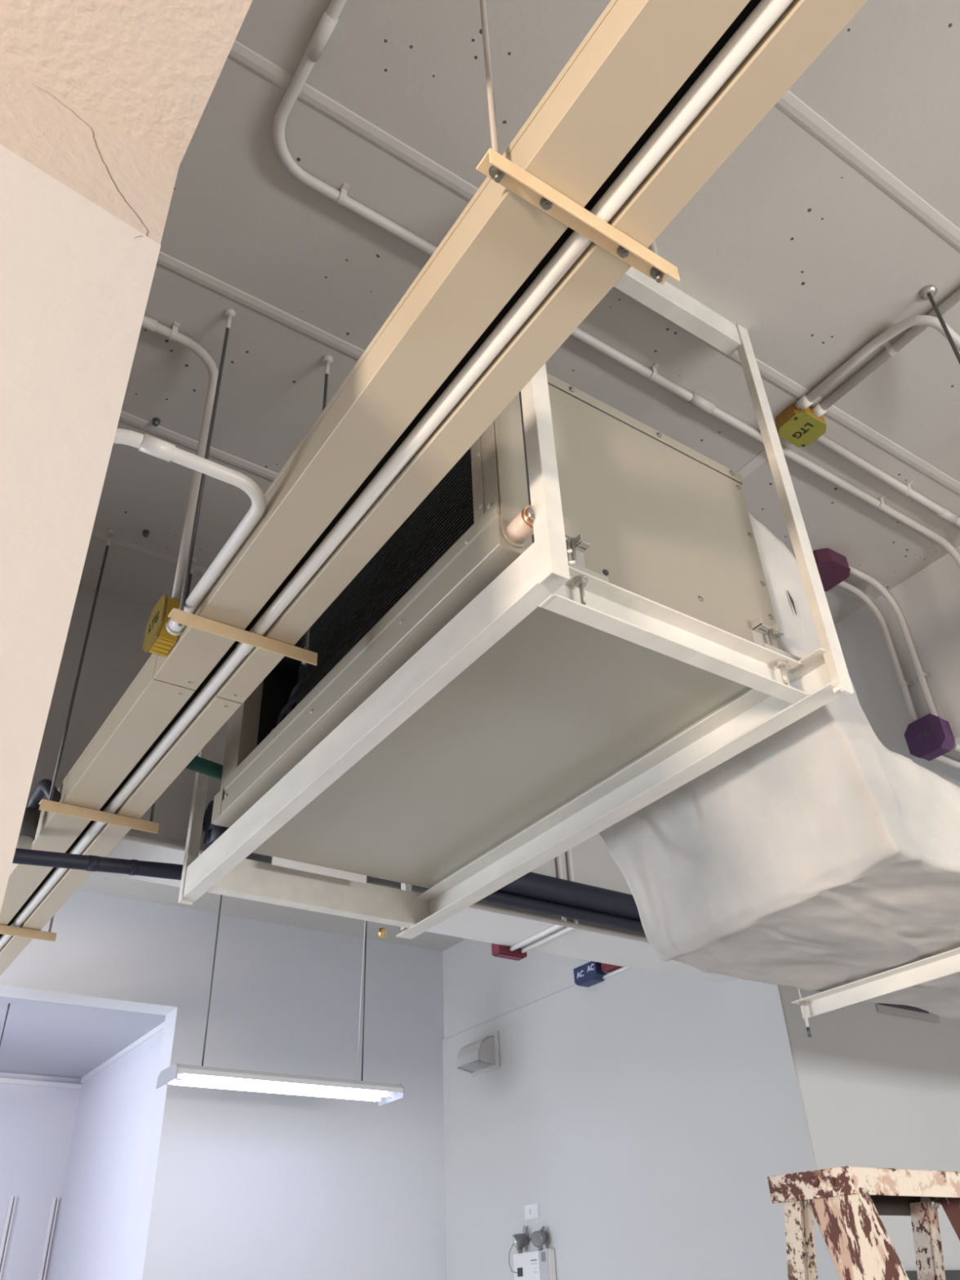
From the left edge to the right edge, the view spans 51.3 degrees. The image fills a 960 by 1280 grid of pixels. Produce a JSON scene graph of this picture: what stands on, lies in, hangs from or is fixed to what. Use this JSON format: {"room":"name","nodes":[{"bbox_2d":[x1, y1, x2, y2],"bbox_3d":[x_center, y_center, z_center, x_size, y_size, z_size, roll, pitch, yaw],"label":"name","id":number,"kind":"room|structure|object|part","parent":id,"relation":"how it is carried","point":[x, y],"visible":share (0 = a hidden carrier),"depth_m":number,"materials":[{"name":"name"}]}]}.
{"room":"mechanical room","nodes":[
{"label":"mechanical room","id":0,"kind":"room"},
{"bbox_2d":[0,1072,80,1279],"bbox_3d":[-4.830,3.569,5.274,5.100,3.714,0.150,19,-40,-28],"label":"wall","id":1,"kind":"structure","parent":0,"point":[37,1123],"depth_m":6.73,"materials":[{"name":"paint"}]},
{"bbox_2d":[0,1195,17,1279],"bbox_3d":[-3.011,4.655,5.856,0.042,2.455,0.032,19,-40,-28],"label":"rail","id":2,"kind":"object","parent":1,"relation":"attached to","point":[11,1198],"depth_m":6.44,"materials":[{"name":"metal"}]},
{"bbox_2d":[0,1077,82,1089],"bbox_3d":[-3.767,2.840,6.557,2.260,0.030,0.030,19,-40,-28],"label":"trim","id":3,"kind":"structure","parent":1,"relation":"attached to","point":[6,1081],"depth_m":6.95,"materials":[{"name":"paint"}]},
{"bbox_2d":[37,1196,59,1279],"bbox_3d":[-2.787,4.734,5.985,0.042,2.455,0.032,19,-40,-28],"label":"rail","id":4,"kind":"object","parent":1,"relation":"attached to","point":[53,1201],"depth_m":6.54,"materials":[{"name":"metal"}]},
{"bbox_2d":[0,995,165,1079],"bbox_3d":[-4.327,1.865,5.297,4.960,0.100,2.050,19,-40,-28],"label":"ceiling","id":5,"kind":"structure","parent":0,"point":[40,1037],"depth_m":6.14,"materials":[{"name":"paint"}]},
{"bbox_2d":[0,1003,10,1046],"bbox_3d":[-2.587,2.159,5.403,0.011,0.380,0.011,19,-40,-28],"label":"rod","id":6,"kind":"object","parent":5,"relation":"hanging from","point":[8,1006],"visible":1,"depth_m":5.45,"materials":[{"name":"grey metal"}]},
{"bbox_3d":[-2.586,2.181,5.388,0.008,0.328,0.008,19,-40,-28],"label":"rod","id":7,"kind":"part","parent":6,"relation":"part of","materials":[{"name":"grey"}]},
{"bbox_3d":[-2.593,2.026,5.495,0.011,0.054,0.011,19,-40,-28],"label":"rod","id":8,"kind":"part","parent":6,"relation":"part of","materials":[{"name":"grey metal"}]},
{"bbox_2d":[46,1029,164,1279],"bbox_3d":[-2.160,3.753,5.719,0.140,3.714,2.050,19,-40,-28],"label":"wall","id":9,"kind":"structure","parent":0,"point":[95,1237],"depth_m":6.10,"materials":[{"name":"paint"}]},
{"bbox_2d":[80,1021,164,1083],"bbox_3d":[-2.266,2.635,6.427,0.014,0.035,2.020,19,-40,-28],"label":"trim","id":10,"kind":"structure","parent":9,"relation":"attached to","point":[158,1028],"depth_m":6.45,"materials":[{"name":"paint"}]},
{"bbox_2d":[0,889,446,1279],"bbox_3d":[-2.908,2.721,4.180,6.750,3.714,0.190,19,-40,-28],"label":"wall","id":11,"kind":"structure","parent":0,"point":[237,1184],"depth_m":5.61,"materials":[{"name":"paint"}]},
{"bbox_2d":[0,985,177,1015],"bbox_3d":[-2.625,1.772,5.109,2.150,0.004,0.190,19,-40,-28],"label":"trim","id":12,"kind":"structure","parent":11,"relation":"attached to","point":[5,991],"depth_m":5.39,"materials":[{"name":"paint"}]},
{"bbox_2d":[76,0,959,951],"bbox_3d":[-0.319,0.025,3.897,9.600,0.206,12.800,19,-40,-28],"label":"ceiling","id":13,"kind":"structure","parent":0,"point":[824,230],"depth_m":2.42,"materials":[{"name":"concrete"}]},
{"bbox_2d":[48,915,54,932],"bbox_3d":[-1.490,0.624,3.682,0.028,0.946,0.028,19,-40,-28],"label":"rod","id":14,"kind":"object","parent":13,"relation":"hanging from","point":[52,917],"visible":0.09,"depth_m":3.43,"materials":[{"name":"grey metal"}]},
{"bbox_2d":[0,924,57,942],"bbox_3d":[-1.581,0.976,3.345,0.309,0.030,0.031,19,-40,-28],"label":"bracket","id":15,"kind":"object","parent":14,"relation":"hanging from","point":[4,930],"visible":1,"depth_m":3.36,"materials":[{"name":"beige wood"}]},
{"bbox_2d":[48,528,115,800],"bbox_3d":[-1.141,0.046,2.872,0.028,0.946,0.028,19,-40,-28],"label":"rod","id":16,"kind":"object","parent":13,"relation":"hanging from","point":[110,531],"visible":1,"depth_m":2.85,"materials":[{"name":"grey metal"}]},
{"bbox_2d":[39,799,159,833],"bbox_3d":[-1.013,0.475,2.662,0.309,0.030,0.031,19,-40,-28],"label":"bracket","id":17,"kind":"object","parent":16,"relation":"hanging from","point":[48,806],"visible":1,"depth_m":2.65,"materials":[{"name":"beige wood"}]},
{"bbox_3d":[-1.158,-0.313,3.122,0.011,0.054,0.012,19,-40,-28],"label":"rod","id":18,"kind":"part","parent":16,"relation":"part of","materials":[{"name":"grey metal"}]},
{"bbox_2d":[0,0,252,164],"bbox_3d":[-0.540,-1.730,0.444,1.717,0.839,6.300,19,-40,-28],"label":"ceiling beam","id":19,"kind":"structure","parent":13,"relation":"attached to","point":[149,70],"depth_m":1.20,"materials":[{"name":"paint"}]},
{"bbox_2d":[142,529,149,537],"bbox_3d":[-1.052,-0.332,3.145,0.021,0.020,0.022,19,-40,-28],"label":"plug","id":20,"kind":"object","parent":13,"relation":"attached to","point":[145,532],"visible":1,"depth_m":3.14,"materials":[{"name":"grey plastic"}]},
{"bbox_2d":[152,417,159,426],"bbox_3d":[-0.897,-0.601,2.768,0.021,0.020,0.022,19,-40,-28],"label":"plug","id":21,"kind":"object","parent":13,"relation":"attached to","point":[156,421],"visible":1,"depth_m":2.76,"materials":[{"name":"grey"}]},
{"bbox_2d":[149,556,197,822],"bbox_3d":[-0.919,0.125,3.000,0.028,0.946,0.028,19,-40,-28],"label":"rod","id":22,"kind":"object","parent":13,"relation":"hanging from","point":[194,560],"visible":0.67,"depth_m":3.21,"materials":[{"name":"grey metal"}]},
{"bbox_3d":[-0.936,-0.235,3.249,0.011,0.054,0.012,19,-40,-28],"label":"rod","id":23,"kind":"part","parent":22,"relation":"part of","materials":[{"name":"grey metal"}]},
{"bbox_2d":[141,315,218,599],"bbox_3d":[-0.794,-0.459,2.278,0.351,0.819,0.053,19,-40,-28],"label":"conduit","id":24,"kind":"object","parent":13,"relation":"attached to","point":[148,323],"visible":0.77,"depth_m":2.41,"materials":[{"name":"white metal"}]},
{"bbox_2d":[142,594,186,657],"bbox_3d":[-0.646,-0.041,2.079,0.050,0.107,0.162,19,-40,-28],"label":"junction box","id":25,"kind":"object","parent":24,"relation":"hanging from","point":[162,633],"visible":0.94,"depth_m":2.06,"materials":[{"name":"yellow"}]},
{"bbox_3d":[-0.677,-0.035,2.085,0.005,0.107,0.113,19,-40,-28],"label":"lid","id":26,"kind":"part","parent":25,"relation":"part of","materials":[{"name":"yellow plastic"}]},
{"bbox_2d":[179,308,235,610],"bbox_3d":[-0.605,-0.427,2.225,0.028,0.946,0.028,19,-40,-28],"label":"rod","id":27,"kind":"object","parent":13,"relation":"hanging from","point":[230,313],"visible":0.94,"depth_m":2.21,"materials":[{"name":"grey metal"}]},
{"bbox_3d":[-0.622,-0.787,2.474,0.011,0.054,0.012,19,-40,-28],"label":"rod","id":28,"kind":"part","parent":27,"relation":"part of","materials":[{"name":"white metal"}]},
{"bbox_2d":[168,608,317,665],"bbox_3d":[-0.475,0.002,2.015,0.309,0.030,0.031,19,-40,-28],"label":"bracket","id":29,"kind":"object","parent":27,"relation":"hanging from","point":[181,617],"visible":1,"depth_m":2.00,"materials":[{"name":"beige wood"}]},
{"bbox_2d":[155,894,404,1106],"bbox_3d":[-0.977,1.765,5.217,1.193,1.111,0.264,19,-40,-28],"label":"strip light","id":30,"kind":"object","parent":13,"relation":"hanging from","point":[177,1074],"visible":0.91,"depth_m":4.88,"materials":[{"name":"white metal"}]},
{"bbox_3d":[-1.336,1.609,5.026,0.008,1.045,0.008,19,-40,-28],"label":"rod","id":31,"kind":"part","parent":30,"relation":"part of","materials":[{"name":"grey metal"}]},
{"bbox_3d":[-0.640,1.854,5.425,0.028,1.045,0.007,19,-40,-28],"label":"cord","id":32,"kind":"part","parent":30,"relation":"part of","materials":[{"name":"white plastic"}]},
{"bbox_3d":[-0.627,1.859,5.433,0.008,1.045,0.008,19,-40,-28],"label":"rod","id":33,"kind":"part","parent":30,"relation":"part of","materials":[{"name":"grey metal"}]},
{"bbox_2d":[304,355,333,650],"bbox_3d":[-0.381,-0.349,2.354,0.028,0.946,0.028,19,-40,-28],"label":"rod","id":34,"kind":"object","parent":13,"relation":"hanging from","point":[327,360],"visible":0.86,"depth_m":2.56,"materials":[{"name":"grey metal"}]},
{"bbox_3d":[-0.398,-0.708,2.603,0.011,0.054,0.012,19,-40,-28],"label":"rod","id":35,"kind":"part","parent":34,"relation":"part of","materials":[{"name":"white metal"}]},
{"bbox_2d":[0,0,867,975],"bbox_3d":[-0.643,0.173,2.353,0.064,0.092,7.240,19,-40,-28],"label":"cable tray","id":36,"kind":"object","parent":34,"relation":"hanging from","point":[806,28],"visible":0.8,"depth_m":1.48,"materials":[{"name":"beige metal"}]},
{"bbox_2d":[26,583,646,937],"bbox_3d":[-1.526,0.198,3.164,6.600,0.833,0.335,19,-40,-28],"label":"wall","id":37,"kind":"structure","parent":13,"relation":"attached to","point":[114,655],"depth_m":3.25,"materials":[{"name":"paint"}]},
{"bbox_2d":[122,833,648,942],"bbox_3d":[-1.387,0.473,2.806,6.450,0.019,0.019,19,-40,-28],"label":"conduit","id":38,"kind":"object","parent":37,"relation":"attached to","point":[128,837],"visible":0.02,"depth_m":3.66,"materials":[{"name":"grey metal"}]},
{"bbox_2d":[202,800,640,921],"bbox_3d":[0.228,0.931,3.755,2.600,0.100,0.100,19,-40,-28],"label":"insulated pipe","id":39,"kind":"object","parent":37,"relation":"attached to","point":[535,886],"visible":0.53,"depth_m":3.77,"materials":[{"name":"black rubber"}]},
{"bbox_2d":[203,830,644,933],"bbox_3d":[0.230,0.990,3.714,2.600,0.042,0.042,19,-40,-28],"label":"insulated pipe","id":40,"kind":"object","parent":39,"relation":"attached to","point":[497,897],"visible":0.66,"depth_m":3.73,"materials":[{"name":"black rubber"}]},
{"bbox_2d":[491,943,527,960],"bbox_3d":[0.118,1.258,4.049,0.140,0.054,0.054,19,-40,-28],"label":"junction box","id":41,"kind":"object","parent":37,"relation":"attached to","point":[497,950],"visible":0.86,"depth_m":4.02,"materials":[{"name":"red"}]},
{"bbox_3d":[0.118,1.280,4.036,0.120,0.004,0.040,19,-40,-28],"label":"lid","id":42,"kind":"part","parent":41,"relation":"part of","materials":[{"name":"red"}]},
{"bbox_2d":[509,854,566,951],"bbox_3d":[0.209,0.816,4.141,0.019,0.848,0.361,19,-40,-28],"label":"conduit","id":43,"kind":"object","parent":37,"relation":"attached to","point":[554,927],"visible":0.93,"depth_m":3.90,"materials":[{"name":"white plastic"}]},
{"bbox_2d":[520,848,577,953],"bbox_3d":[0.255,0.832,4.167,0.019,0.848,0.361,19,-40,-28],"label":"conduit","id":44,"kind":"object","parent":37,"relation":"attached to","point":[566,929],"visible":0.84,"depth_m":3.94,"materials":[{"name":"white metal"}]},
{"bbox_2d":[479,0,498,153],"bbox_3d":[0.003,-0.960,1.497,0.028,0.946,0.028,19,-40,-28],"label":"rod","id":45,"kind":"object","parent":13,"relation":"hanging from","point":[494,137],"visible":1,"depth_m":1.35,"materials":[{"name":"grey metal"}]},
{"bbox_2d":[0,0,760,937],"bbox_3d":[-0.730,0.143,2.304,0.145,0.092,7.240,19,-40,-28],"label":"cable tray","id":46,"kind":"object","parent":45,"relation":"hanging from","point":[639,59],"visible":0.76,"depth_m":1.46,"materials":[{"name":"beige metal"}]},
{"bbox_2d":[16,778,60,849],"bbox_3d":[-1.204,0.472,2.694,0.084,0.184,0.214,26,-44,-35],"label":"cable","id":47,"kind":"object","parent":46,"relation":"attached to","point":[28,828],"visible":0.72,"depth_m":2.73,"materials":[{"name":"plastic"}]},
{"bbox_2d":[113,427,266,613],"bbox_3d":[-0.648,-0.179,1.772,0.414,0.086,0.479,19,-40,-28],"label":"conduit","id":48,"kind":"object","parent":46,"relation":"attached to","point":[148,444],"visible":0.74,"depth_m":1.70,"materials":[{"name":"white metal"}]},
{"bbox_3d":[-0.749,0.105,2.315,0.098,0.014,7.240,19,-40,-28],"label":"lid","id":49,"kind":"part","parent":46,"relation":"part of","materials":[{"name":"beige metal"}]},
{"bbox_2d":[0,0,793,950],"bbox_3d":[-0.681,0.181,2.317,0.030,0.030,7.240,19,-40,-28],"label":"pipe","id":50,"kind":"object","parent":46,"relation":"attached to","point":[766,14],"visible":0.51,"depth_m":1.48,"materials":[{"name":"white metal"}]},
{"bbox_2d":[475,148,679,284],"bbox_3d":[0.132,-0.531,1.287,0.309,0.030,0.031,19,-40,-28],"label":"bracket","id":51,"kind":"object","parent":45,"relation":"hanging from","point":[493,165],"visible":1,"depth_m":1.28,"materials":[{"name":"beige"}]},
{"bbox_2d":[647,240,657,254],"bbox_3d":[0.239,-0.533,1.381,0.011,0.094,0.012,19,-40,-28],"label":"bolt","id":52,"kind":"object","parent":51,"relation":"attached to","point":[652,247],"visible":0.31,"depth_m":1.38,"materials":[{"name":"grey metal"}]},
{"bbox_2d":[177,266,853,938],"bbox_3d":[-0.068,-0.035,2.672,0.746,1.122,1.708,19,-40,-28],"label":"steel frame","id":53,"kind":"object","parent":13,"relation":"hanging from","point":[541,576],"visible":0.82,"depth_m":2.19,"materials":[{"name":"white metal"}]},
{"bbox_2d":[12,848,182,879],"bbox_3d":[-1.400,0.513,2.490,1.553,0.175,0.043,19,-40,-28],"label":"insulated pipe","id":54,"kind":"object","parent":53,"relation":"attached to","point":[22,856],"visible":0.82,"depth_m":2.71,"materials":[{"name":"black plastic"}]},
{"bbox_3d":[-0.830,0.269,3.071,0.040,1.108,0.026,19,-40,-28],"label":"post","id":55,"kind":"part","parent":53,"relation":"part of","materials":[{"name":"white metal"}]},
{"bbox_3d":[-0.455,0.739,2.913,0.693,0.100,0.042,19,-40,-28],"label":"rail","id":56,"kind":"part","parent":53,"relation":"part of","materials":[{"name":"white metal"}]},
{"bbox_3d":[-0.340,0.271,2.227,0.042,0.087,1.692,19,-40,-28],"label":"rail","id":57,"kind":"part","parent":53,"relation":"part of","materials":[{"name":"white metal"}]},
{"bbox_3d":[-0.243,0.460,3.416,0.038,1.074,0.030,19,-40,-28],"label":"post","id":58,"kind":"part","parent":53,"relation":"part of","materials":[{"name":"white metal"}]},
{"bbox_2d":[211,373,803,888],"bbox_3d":[-0.033,0.071,2.508,0.770,0.571,1.490,19,-40,-28],"label":"air conditioning unit","id":59,"kind":"object","parent":53,"relation":"on","point":[559,705],"visible":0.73,"depth_m":2.17,"materials":[{"name":"metal"}]},
{"bbox_2d":[185,755,228,845],"bbox_3d":[-0.718,0.426,2.750,0.284,0.263,0.140,19,-40,-28],"label":"insulated pipe","id":60,"kind":"object","parent":59,"relation":"attached to","point":[207,767],"visible":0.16,"depth_m":2.80,"materials":[{"name":"green plastic"}]},
{"bbox_3d":[-0.332,-0.093,2.347,0.013,0.462,1.298,19,-40,-28],"label":"frame","id":61,"kind":"part","parent":59,"relation":"part of","materials":[{"name":"metal"}]},
{"bbox_3d":[-0.318,0.096,2.199,0.013,0.081,1.266,19,-40,-28],"label":"sill panel","id":62,"kind":"part","parent":59,"relation":"part of","materials":[{"name":"metal"}]},
{"bbox_3d":[-0.036,0.044,2.494,0.722,0.538,1.299,19,-40,-28],"label":"casing","id":63,"kind":"part","parent":59,"relation":"part of","materials":[{"name":"metal"}]},
{"bbox_3d":[-0.015,0.311,2.400,0.622,0.008,1.412,19,-40,-28],"label":"panel","id":64,"kind":"part","parent":59,"relation":"part of","materials":[{"name":"beige metal"}]},
{"bbox_3d":[0.057,-0.384,1.912,0.066,0.501,0.004,19,-40,-28],"label":"panel","id":65,"kind":"part","parent":59,"relation":"part of","materials":[{"name":"metal"}]},
{"bbox_3d":[0.179,-0.114,1.790,0.110,0.021,0.030,19,-40,-28],"label":"lug plate","id":66,"kind":"part","parent":59,"relation":"part of","materials":[{"name":"white metal"}]},
{"bbox_3d":[0.358,-0.249,2.064,0.646,0.520,0.004,19,-40,-28],"label":"panel","id":67,"kind":"part","parent":59,"relation":"part of","materials":[{"name":"metal"}]},
{"bbox_3d":[0.608,0.038,2.037,0.110,0.021,0.030,19,-40,-28],"label":"lug plate","id":68,"kind":"part","parent":59,"relation":"part of","materials":[{"name":"white metal"}]},
{"bbox_3d":[0.100,-0.550,1.953,0.038,1.108,0.038,19,-40,-28],"label":"post","id":69,"kind":"part","parent":53,"relation":"part of","materials":[{"name":"white metal"}]},
{"bbox_3d":[0.234,0.473,2.556,0.056,0.087,1.692,19,-40,-28],"label":"rail","id":70,"kind":"part","parent":53,"relation":"part of","materials":[{"name":"white metal"}]},
{"bbox_3d":[0.376,-0.006,1.869,0.641,0.079,0.042,19,-40,-28],"label":"rail","id":71,"kind":"part","parent":53,"relation":"part of","materials":[{"name":"white metal"}]},
{"bbox_3d":[0.694,-0.351,2.280,0.036,1.108,0.022,19,-40,-28],"label":"post","id":72,"kind":"part","parent":53,"relation":"part of","materials":[{"name":"white metal"}]},
{"bbox_2d":[272,0,959,568],"bbox_3d":[1.233,-1.020,1.794,2.529,0.604,2.427,19,-40,-28],"label":"conduit","id":73,"kind":"object","parent":13,"relation":"attached to","point":[329,20],"visible":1,"depth_m":2.32,"materials":[{"name":"white metal"}]},
{"bbox_2d":[775,394,826,447],"bbox_3d":[0.919,-0.618,2.839,0.130,0.048,0.126,19,-40,-28],"label":"junction box","id":74,"kind":"object","parent":13,"relation":"attached to","point":[802,427],"visible":1,"depth_m":2.82,"materials":[{"name":"yellow plastic"}]},
{"bbox_3d":[0.914,-0.596,2.837,0.127,0.005,0.103,19,-40,-28],"label":"lid","id":75,"kind":"part","parent":74,"relation":"part of","materials":[{"name":"yellow metal"}]},
{"bbox_2d":[813,547,850,591],"bbox_3d":[1.161,-0.236,3.401,0.154,0.056,0.154,19,-40,-28],"label":"junction box","id":76,"kind":"object","parent":13,"relation":"attached to","point":[833,566],"visible":0.59,"depth_m":3.35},
{"bbox_3d":[1.162,-0.215,3.387,0.154,0.006,0.154,19,-40,-28],"label":"lid","id":77,"kind":"part","parent":76,"relation":"part of","materials":[{"name":"purple plastic"}]},
{"bbox_2d":[791,947,959,1037],"bbox_3d":[1.208,0.230,2.835,0.040,1.469,1.175,19,-40,-28],"label":"support strut","id":78,"kind":"object","parent":13,"relation":"hanging from","point":[946,963],"visible":0.77,"depth_m":2.67,"materials":[{"name":"white metal"}]},
{"bbox_2d":[598,512,959,1018],"bbox_3d":[2.345,0.889,3.484,4.653,0.851,0.801,19,-40,-28],"label":"air duct","id":79,"kind":"object","parent":78,"relation":"on","point":[819,856],"visible":0.67,"depth_m":2.27,"materials":[{"name":"fabric"}]},
{"bbox_3d":[0.893,0.494,3.218,0.009,1.444,0.009,19,-40,-28],"label":"hanger rod","id":80,"kind":"part","parent":78,"relation":"part of","materials":[{"name":"white metal"}]},
{"bbox_2d":[795,315,959,409],"bbox_3d":[1.444,-0.267,2.668,1.035,0.851,0.417,19,-40,-28],"label":"conduit","id":81,"kind":"object","parent":13,"relation":"attached to","point":[917,320],"visible":0.97,"depth_m":2.61,"materials":[{"name":"white metal"}]},
{"bbox_2d":[815,435,959,527],"bbox_3d":[1.314,-0.240,2.933,0.854,0.594,0.053,19,-40,-28],"label":"conduit","id":82,"kind":"object","parent":13,"relation":"attached to","point":[905,490],"visible":0.91,"depth_m":3.05,"materials":[{"name":"white metal"}]},
{"bbox_2d":[819,288,959,410],"bbox_3d":[1.563,-1.183,2.084,0.053,0.032,2.290,19,-40,-28],"label":"conduit","id":83,"kind":"object","parent":13,"relation":"attached to","point":[891,350],"visible":0.76,"depth_m":2.65,"materials":[{"name":"white metal"}]},
{"bbox_2d":[834,546,959,786],"bbox_3d":[2.579,-0.719,2.300,0.350,0.624,6.300,19,-40,-28],"label":"wall","id":84,"kind":"structure","parent":13,"relation":"attached to","point":[928,601],"depth_m":3.40,"materials":[{"name":"paint"}]},
{"bbox_2d":[837,581,918,722],"bbox_3d":[1.317,0.032,3.364,0.289,0.538,0.051,19,-40,-28],"label":"conduit","id":85,"kind":"object","parent":84,"relation":"attached to","point":[904,685],"visible":0.87,"depth_m":3.44,"materials":[{"name":"grey metal"}]},
{"bbox_2d":[848,564,938,716],"bbox_3d":[1.354,-0.001,3.319,0.289,0.538,0.051,19,-40,-28],"label":"conduit","id":86,"kind":"object","parent":84,"relation":"attached to","point":[920,674],"visible":0.94,"depth_m":3.40,"materials":[{"name":"grey metal"}]},
{"bbox_2d":[904,713,955,760],"bbox_3d":[1.445,0.314,3.216,0.055,0.124,0.132,19,-40,-28],"label":"junction box","id":87,"kind":"object","parent":84,"relation":"attached to","point":[929,737],"visible":1,"depth_m":3.19,"materials":[{"name":"purple"}]},
{"bbox_2d":[933,755,959,769],"bbox_3d":[2.806,0.846,4.000,3.240,0.022,0.023,19,-40,-28],"label":"conduit","id":88,"kind":"object","parent":84,"relation":"attached to","point":[943,759],"visible":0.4,"depth_m":3.25,"materials":[{"name":"white metal"}]},
{"bbox_2d":[951,742,959,751],"bbox_3d":[2.848,0.809,3.950,3.240,0.022,0.023,19,-40,-28],"label":"conduit","id":89,"kind":"object","parent":84,"relation":"attached to","point":[956,746],"visible":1,"depth_m":3.18,"materials":[{"name":"grey metal"}]},
{"bbox_2d":[919,284,937,300],"bbox_3d":[1.130,-0.873,2.519,0.041,0.012,0.042,19,-40,-28],"label":"washer","id":90,"kind":"object","parent":13,"relation":"attached to","point":[929,291],"depth_m":2.51,"materials":[{"name":"silver metal"}]},
{"bbox_2d":[919,284,959,364],"bbox_3d":[1.150,-0.441,2.220,0.041,1.064,0.042,19,-40,-28],"label":"rod","id":91,"kind":"object","parent":13,"relation":"hanging from","point":[928,292],"visible":1,"depth_m":2.48,"materials":[{"name":"silver metal"}]},
{"bbox_2d":[442,938,839,1279],"bbox_3d":[0.638,2.966,4.772,0.162,3.714,2.729,19,-40,-28],"label":"wall","id":92,"kind":"structure","parent":0,"point":[646,1117],"depth_m":4.89,"materials":[{"name":"paint"}]},
{"bbox_2d":[95,832,739,984],"bbox_3d":[-1.515,0.541,2.922,6.588,0.006,0.335,19,-40,-28],"label":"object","id":93,"kind":"structure","parent":92,"relation":"attached to","point":[470,923],"depth_m":3.93,"materials":[{"name":"paint"}]},
{"bbox_2d":[456,1031,500,1076],"bbox_3d":[-0.022,2.450,5.929,0.130,0.200,0.300,19,-40,-28],"label":"vent hood","id":94,"kind":"object","parent":92,"relation":"attached to","point":[482,1055],"visible":1,"depth_m":5.88,"materials":[{"name":"grey plastic"}]},
{"bbox_2d":[524,1203,539,1220],"bbox_3d":[0.268,2.984,5.220,0.014,0.068,0.116,19,-40,-28],"label":"wall plate","id":95,"kind":"object","parent":92,"relation":"attached to","point":[531,1211],"visible":1,"depth_m":5.21,"materials":[{"name":"white plastic"}]},
{"bbox_2d":[508,1225,556,1279],"bbox_3d":[0.249,3.165,5.067,0.086,0.354,0.334,19,-40,-28],"label":"emergency light","id":96,"kind":"object","parent":92,"relation":"attached to","point":[540,1264],"visible":1,"depth_m":5.04,"materials":[{"name":"white plastic"}]},
{"bbox_3d":[0.205,3.224,5.101,0.004,0.038,0.043,19,-40,-28],"label":"test panel","id":97,"kind":"part","parent":96,"relation":"part of","materials":[{"name":"grey plastic"}]},
{"bbox_3d":[0.321,3.152,4.947,0.008,0.232,0.076,19,-40,-28],"label":"panel","id":98,"kind":"part","parent":96,"relation":"part of","materials":[{"name":"grey plastic"}]},
{"bbox_2d":[573,960,606,986],"bbox_3d":[0.592,1.785,5.341,0.086,0.095,0.185,19,-40,-28],"label":"junction box","id":99,"kind":"object","parent":92,"relation":"attached to","point":[589,974],"visible":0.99,"depth_m":5.30,"materials":[{"name":"blue"}]},
{"bbox_2d":[600,962,622,972],"bbox_3d":[0.702,1.669,5.237,0.070,0.100,0.150,19,-40,-28],"label":"junction box","id":100,"kind":"object","parent":92,"relation":"attached to","point":[606,967],"visible":0.24,"depth_m":5.22,"materials":[{"name":"red"}]},
{"bbox_3d":[0.675,1.659,5.222,0.005,0.080,0.130,19,-40,-28],"label":"lid","id":101,"kind":"part","parent":100,"relation":"part of","materials":[{"name":"red"}]},
{"bbox_2d":[602,966,629,978],"bbox_3d":[0.721,1.721,5.200,0.018,0.018,0.350,19,-40,-28],"label":"conduit","id":102,"kind":"object","parent":92,"relation":"attached to","point":[624,968],"visible":0.52,"depth_m":5.21,"materials":[{"name":"white plastic"}]},
{"bbox_2d":[779,985,959,1279],"bbox_3d":[2.378,2.693,4.494,2.600,3.714,0.150,19,-40,-28],"label":"wall","id":103,"kind":"structure","parent":0,"point":[880,1090],"depth_m":4.37,"materials":[{"name":"white paint"}]},
{"bbox_2d":[875,1003,940,1022],"bbox_3d":[2.043,1.764,4.775,0.470,0.075,0.012,19,-40,-28],"label":"wall vent","id":104,"kind":"object","parent":103,"relation":"attached to","point":[904,1011],"visible":0.53,"depth_m":4.76,"materials":[{"name":"grey metal"}]},
{"bbox_2d":[905,1270,959,1279],"bbox_3d":[2.302,3.041,4.046,1.750,0.838,0.025,19,-40,-28],"label":"board","id":105,"kind":"object","parent":103,"relation":"attached to","point":[949,1274],"visible":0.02,"depth_m":4.03,"materials":[{"name":"grey"}]},
{"bbox_3d":[-0.169,3.236,1.670,9.600,0.200,12.800,19,-40,-28],"label":"floor","id":106,"kind":"structure","parent":0,"visible":0},
{"bbox_2d":[0,66,180,912],"bbox_3d":[-1.159,0.401,0.215,1.716,2.875,0.407,19,-40,-28],"label":"wall","id":107,"kind":"structure","parent":106,"relation":"on","point":[85,202],"depth_m":1.03,"materials":[{"name":"paint"}]},
{"bbox_2d":[767,1165,959,1279],"bbox_3d":[0.915,1.770,1.410,1.044,1.829,0.407,-29,-42,32],"label":"stepladder","id":108,"kind":"object","parent":106,"relation":"on","point":[846,1203],"visible":1,"depth_m":1.87,"materials":[{"name":"paint"}]},
{"bbox_3d":[0.536,1.861,1.480,0.332,1.788,0.027,-29,-42,32],"label":"leg","id":109,"kind":"part","parent":108,"relation":"part of","materials":[{"name":"paint"}]},
{"bbox_3d":[0.875,1.662,1.233,0.601,1.808,0.023,-29,-42,32],"label":"rail","id":110,"kind":"part","parent":108,"relation":"part of","materials":[{"name":"paint"}]},
{"bbox_3d":[0.846,1.957,1.639,0.332,1.788,0.027,-29,-42,32],"label":"leg","id":111,"kind":"part","parent":108,"relation":"part of","materials":[{"name":"paint"}]},
{"bbox_3d":[1.204,1.764,1.402,0.601,1.808,0.023,-29,-42,32],"label":"rail","id":112,"kind":"part","parent":108,"relation":"part of","materials":[{"name":"beige wood"}]}
]}

